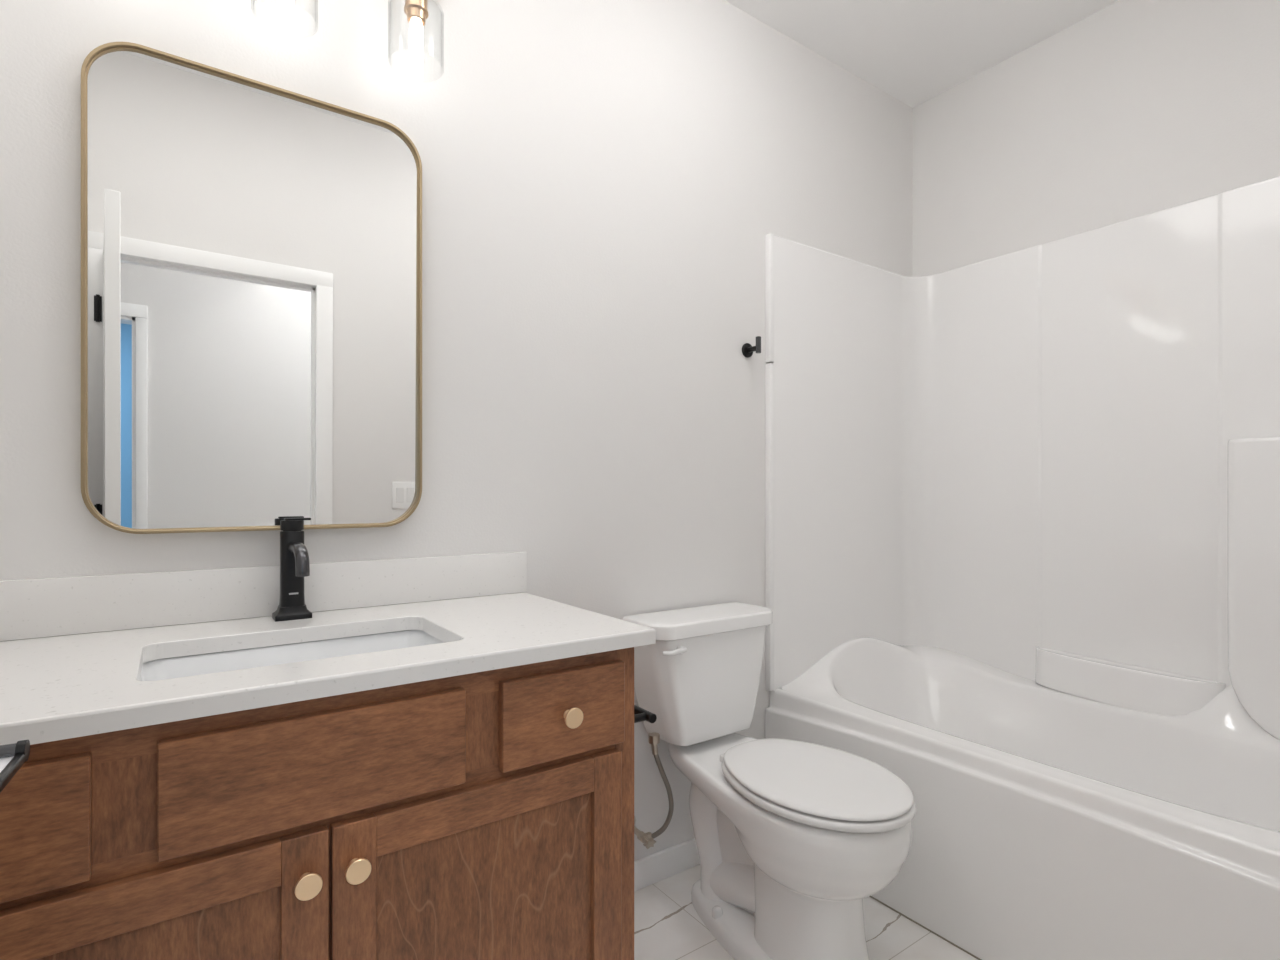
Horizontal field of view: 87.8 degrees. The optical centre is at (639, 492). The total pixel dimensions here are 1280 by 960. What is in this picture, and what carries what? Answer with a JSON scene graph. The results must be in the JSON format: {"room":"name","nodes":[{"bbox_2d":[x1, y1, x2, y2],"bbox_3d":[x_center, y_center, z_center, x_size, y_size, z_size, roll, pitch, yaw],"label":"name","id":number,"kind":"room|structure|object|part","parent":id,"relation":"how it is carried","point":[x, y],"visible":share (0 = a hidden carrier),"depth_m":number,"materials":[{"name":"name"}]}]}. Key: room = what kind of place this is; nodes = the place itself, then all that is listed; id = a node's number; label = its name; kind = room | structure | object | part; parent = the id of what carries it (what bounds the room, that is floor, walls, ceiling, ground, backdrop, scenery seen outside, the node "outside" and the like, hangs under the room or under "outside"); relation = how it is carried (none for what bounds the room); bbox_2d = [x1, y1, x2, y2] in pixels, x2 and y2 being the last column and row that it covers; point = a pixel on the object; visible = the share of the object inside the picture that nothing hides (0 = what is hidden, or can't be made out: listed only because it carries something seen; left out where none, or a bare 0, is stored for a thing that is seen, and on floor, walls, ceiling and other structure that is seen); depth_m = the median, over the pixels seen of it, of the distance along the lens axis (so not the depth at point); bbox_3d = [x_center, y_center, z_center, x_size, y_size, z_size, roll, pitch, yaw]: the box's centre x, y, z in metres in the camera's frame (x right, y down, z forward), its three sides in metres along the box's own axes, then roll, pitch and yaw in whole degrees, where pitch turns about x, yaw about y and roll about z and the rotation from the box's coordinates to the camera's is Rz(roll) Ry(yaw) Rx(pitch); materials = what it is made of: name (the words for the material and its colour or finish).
{"room":"bathroom","nodes":[
{"label":"bathroom","id":0,"kind":"room"},
{"bbox_2d":[0,0,912,860],"bbox_3d":[-0.084,-0.214,1.946,3.082,2.714,0.120,0,0,-35],"label":"wall","id":1,"kind":"structure","parent":0,"point":[605,182],"depth_m":1.76,"materials":[{"name":"white paint"}]},
{"bbox_2d":[81,42,421,533],"bbox_3d":[-0.761,-0.380,1.377,0.608,0.913,0.030,0,0,-35],"label":"wall mirror","id":2,"kind":"object","parent":1,"relation":"attached to","point":[251,250],"visible":1,"depth_m":1.34,"materials":[{"name":"gold metal"}]},
{"bbox_2d":[0,552,526,640],"bbox_3d":[-0.750,0.204,1.396,1.113,0.104,0.012,0,0,-35],"label":"backsplash","id":3,"kind":"structure","parent":1,"relation":"attached to","point":[59,606],"depth_m":1.33,"materials":[{"name":"white stone"}]},
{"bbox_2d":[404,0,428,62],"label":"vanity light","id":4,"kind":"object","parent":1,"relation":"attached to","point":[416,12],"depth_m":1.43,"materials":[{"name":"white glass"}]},
{"bbox_3d":[-0.486,-0.982,1.445,0.028,0.090,0.028,0,0,-35],"label":"bulb","id":5,"kind":"part","parent":4,"relation":"part of","materials":[{"name":"white glass"}]},
{"bbox_2d":[404,0,428,25],"bbox_3d":[-0.486,-1.068,1.445,0.051,0.090,0.051,0,0,-35],"label":"socket","id":6,"kind":"object","parent":4,"relation":"attached to","point":[416,11],"depth_m":1.43,"materials":[{"name":"gold metal"}]},
{"bbox_2d":[634,732,673,848],"bbox_3d":[0.018,0.821,1.868,0.106,0.312,0.125,0,0,-35],"label":"supply hose","id":7,"kind":"object","parent":1,"relation":"attached to","point":[647,838],"visible":0.88,"depth_m":1.83,"materials":[{"name":"silver metal"}]},
{"bbox_3d":[0.021,0.956,1.823,0.040,0.022,0.031,0,0,-35],"label":"valve handle","id":8,"kind":"part","parent":7,"relation":"part of","materials":[{"name":"silver metal"}]},
{"bbox_2d":[634,838,699,891],"bbox_3d":[0.049,1.103,1.957,0.880,0.081,0.014,0,0,-35],"label":"baseboard","id":9,"kind":"structure","parent":1,"relation":"attached to","point":[658,866],"depth_m":1.97,"materials":[{"name":"white paint"}]},
{"bbox_2d":[742,336,760,357],"bbox_3d":[0.368,-0.472,2.154,0.047,0.058,0.061,0,0,-35],"label":"robe hook","id":10,"kind":"object","parent":1,"relation":"attached to","point":[747,349],"visible":1,"depth_m":2.16,"materials":[{"name":"black metal"}]},
{"bbox_3d":[0.367,-0.466,2.155,0.017,0.017,0.046,0,0,-35],"label":"post","id":11,"kind":"part","parent":10,"relation":"part of","materials":[{"name":"black metal"}]},
{"bbox_2d":[634,864,977,959],"bbox_3d":[0.388,1.168,1.275,3.082,0.050,1.760,0,0,-35],"label":"floor","id":12,"kind":"structure","parent":0,"point":[667,925],"depth_m":1.73,"materials":[{"name":"tile"}]},
{"bbox_2d":[0,647,633,959],"bbox_3d":[-0.592,0.714,1.161,1.076,0.859,0.580,0,0,-35],"label":"vanity cabinet","id":13,"kind":"object","parent":12,"relation":"on","point":[485,815],"visible":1,"depth_m":0.96,"materials":[{"name":"brown wood"}]},
{"bbox_3d":[-0.760,0.389,0.731,0.242,0.149,0.018,0,0,-35],"label":"drawer","id":14,"kind":"part","parent":13,"relation":"part of","materials":[{"name":"brown wood"}]},
{"bbox_3d":[-0.649,0.508,0.809,0.375,0.060,0.018,0,0,-35],"label":"rail","id":15,"kind":"part","parent":13,"relation":"part of","materials":[{"name":"brown wood"}]},
{"bbox_3d":[-0.652,0.751,0.812,0.383,0.435,0.005,0,0,-35],"label":"cabinet door","id":16,"kind":"part","parent":13,"relation":"part of","materials":[{"name":"brown wood"}]},
{"bbox_3d":[-0.457,0.475,0.969,0.986,0.045,0.020,0,0,-35],"label":"rail","id":17,"kind":"part","parent":13,"relation":"part of","materials":[{"name":"brown wood"}]},
{"bbox_3d":[-0.458,0.538,0.916,0.035,0.035,0.026,0,0,-35],"label":"knob","id":18,"kind":"part","parent":13,"relation":"part of","materials":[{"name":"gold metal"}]},
{"bbox_3d":[-0.457,0.307,0.969,0.986,0.047,0.020,0,0,-35],"label":"rail","id":19,"kind":"part","parent":13,"relation":"part of","materials":[{"name":"brown wood"}]},
{"bbox_2d":[0,592,655,744],"bbox_3d":[-0.590,0.270,1.167,1.111,0.028,0.572,0,0,-35],"label":"countertop","id":20,"kind":"structure","parent":13,"relation":"on","point":[54,688],"depth_m":1.04,"materials":[{"name":"white stone"}]},
{"bbox_2d":[140,630,443,680],"bbox_3d":[-0.570,0.362,1.142,0.506,0.155,0.324,0,0,-35],"label":"sink","id":21,"kind":"object","parent":20,"relation":"in","point":[200,664],"visible":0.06,"depth_m":1.24,"materials":[{"name":"white porcelain"}]},
{"bbox_2d":[272,518,311,621],"bbox_3d":[-0.677,0.154,1.312,0.068,0.204,0.174,0,0,-35],"label":"faucet","id":22,"kind":"object","parent":20,"relation":"on","point":[294,556],"visible":1,"depth_m":1.34,"materials":[{"name":"black metal"}]},
{"bbox_3d":[-0.712,0.069,1.361,0.043,0.026,0.043,0,0,-35],"label":"handle","id":23,"kind":"part","parent":22,"relation":"part of","materials":[{"name":"black metal"}]},
{"bbox_3d":[-0.712,0.243,1.361,0.067,0.026,0.054,0,0,-35],"label":"plate","id":24,"kind":"part","parent":22,"relation":"part of","materials":[{"name":"black metal"}]},
{"bbox_3d":[-0.704,0.054,1.367,0.048,0.005,0.018,0,0,-35],"label":"handle lever","id":25,"kind":"part","parent":22,"relation":"part of","materials":[{"name":"black metal"}]},
{"bbox_3d":[-0.666,0.127,1.296,0.024,0.060,0.132,0,0,-35],"label":"spout","id":26,"kind":"part","parent":22,"relation":"part of","materials":[{"name":"grey metal"}]},
{"bbox_3d":[-0.406,0.538,0.953,0.035,0.035,0.026,0,0,-35],"label":"knob","id":27,"kind":"part","parent":13,"relation":"part of","materials":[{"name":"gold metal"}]},
{"bbox_3d":[-0.243,0.751,1.100,0.382,0.435,0.005,0,0,-35],"label":"cabinet door","id":28,"kind":"part","parent":13,"relation":"part of","materials":[{"name":"brown wood"}]},
{"bbox_3d":[-0.241,0.508,1.096,0.374,0.060,0.018,0,0,-35],"label":"rail","id":29,"kind":"part","parent":13,"relation":"part of","materials":[{"name":"brown wood"}]},
{"bbox_3d":[-0.132,0.389,1.173,0.242,0.149,0.018,0,0,-35],"label":"drawer","id":30,"kind":"part","parent":13,"relation":"part of","materials":[{"name":"brown wood"}]},
{"bbox_3d":[-0.119,0.389,1.155,0.035,0.035,0.026,0,0,-35],"label":"knob","id":31,"kind":"part","parent":13,"relation":"part of","materials":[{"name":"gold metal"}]},
{"bbox_2d":[634,705,656,722],"bbox_3d":[-0.045,0.461,1.397,0.092,0.048,0.154,0,0,-35],"label":"toilet paper holder","id":32,"kind":"object","parent":13,"relation":"attached to","point":[640,714],"visible":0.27,"depth_m":1.36,"materials":[{"name":"black metal"}]},
{"bbox_3d":[-0.015,0.461,1.352,0.075,0.016,0.016,0,0,-35],"label":"post","id":33,"kind":"part","parent":32,"relation":"part of","materials":[{"name":"black metal"}]},
{"bbox_2d":[622,602,915,959],"bbox_3d":[0.344,0.747,1.704,0.457,0.795,0.740,0,0,-35],"label":"toilet","id":34,"kind":"object","parent":12,"relation":"on","point":[792,837],"visible":1,"depth_m":1.63,"materials":[{"name":"white glazed porcelain"},{"name":"white plastic"}]},
{"bbox_3d":[0.092,0.421,1.761,0.070,0.022,0.027,0,0,-35],"label":"flush lever","id":35,"kind":"part","parent":34,"relation":"part of","materials":[{"name":"white plastic"}]},
{"bbox_3d":[0.184,0.371,1.932,0.457,0.042,0.184,0,0,-35],"label":"tank lid","id":36,"kind":"part","parent":34,"relation":"part of","materials":[{"name":"white ceramic"}]},
{"bbox_3d":[0.180,0.540,1.937,0.428,0.308,0.170,0,0,-35],"label":"tank","id":37,"kind":"part","parent":34,"relation":"part of","materials":[{"name":"white ceramic"}]},
{"bbox_3d":[0.416,0.676,1.602,0.364,0.013,0.480,0,0,-35],"label":"lid","id":38,"kind":"part","parent":34,"relation":"part of","materials":[{"name":"white plastic"}]},
{"bbox_3d":[0.416,0.697,1.602,0.373,0.019,0.489,0,0,-35],"label":"seat","id":39,"kind":"part","parent":34,"relation":"part of","materials":[{"name":"white plastic"}]},
{"bbox_2d":[765,176,1279,959],"bbox_3d":[1.198,0.140,1.846,0.859,2.006,1.519,0,0,-35],"label":"bathtub","id":40,"kind":"object","parent":12,"relation":"on","point":[1022,507],"visible":1,"depth_m":2.10,"materials":[{"name":"white plastic"}]},
{"bbox_2d":[781,637,1279,849],"bbox_3d":[1.220,0.779,1.851,0.803,0.483,1.498,0,0,-35],"label":"basin","id":41,"kind":"object","parent":40,"relation":"in","point":[1197,752],"depth_m":2.03,"materials":[{"name":"white"}]},
{"bbox_2d":[725,0,1118,107],"bbox_3d":[0.388,-1.611,1.275,3.082,0.080,1.760,0,0,-35],"label":"ceiling","id":42,"kind":"structure","parent":0,"point":[913,51],"depth_m":2.26,"materials":[{"name":"white paint"}]},
{"bbox_2d":[913,0,1279,276],"bbox_3d":[1.633,-0.214,2.079,0.120,2.714,1.640,0,0,-35],"label":"wall","id":43,"kind":"structure","parent":0,"point":[1131,109],"depth_m":2.17,"materials":[{"name":"white paint"}]},
{"bbox_3d":[0.860,-0.214,0.605,2.842,2.714,0.120,0,0,-35],"label":"wall","id":44,"kind":"structure","parent":0,"visible":0},
{"bbox_2d":[0,740,29,792],"bbox_3d":[-0.358,0.149,0.244,0.078,1.968,0.680,0,0,-29],"label":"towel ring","id":45,"kind":"structure","parent":44,"relation":"in","point":[13,756],"depth_m":0.49,"materials":[{"name":"black metal"}]}
]}

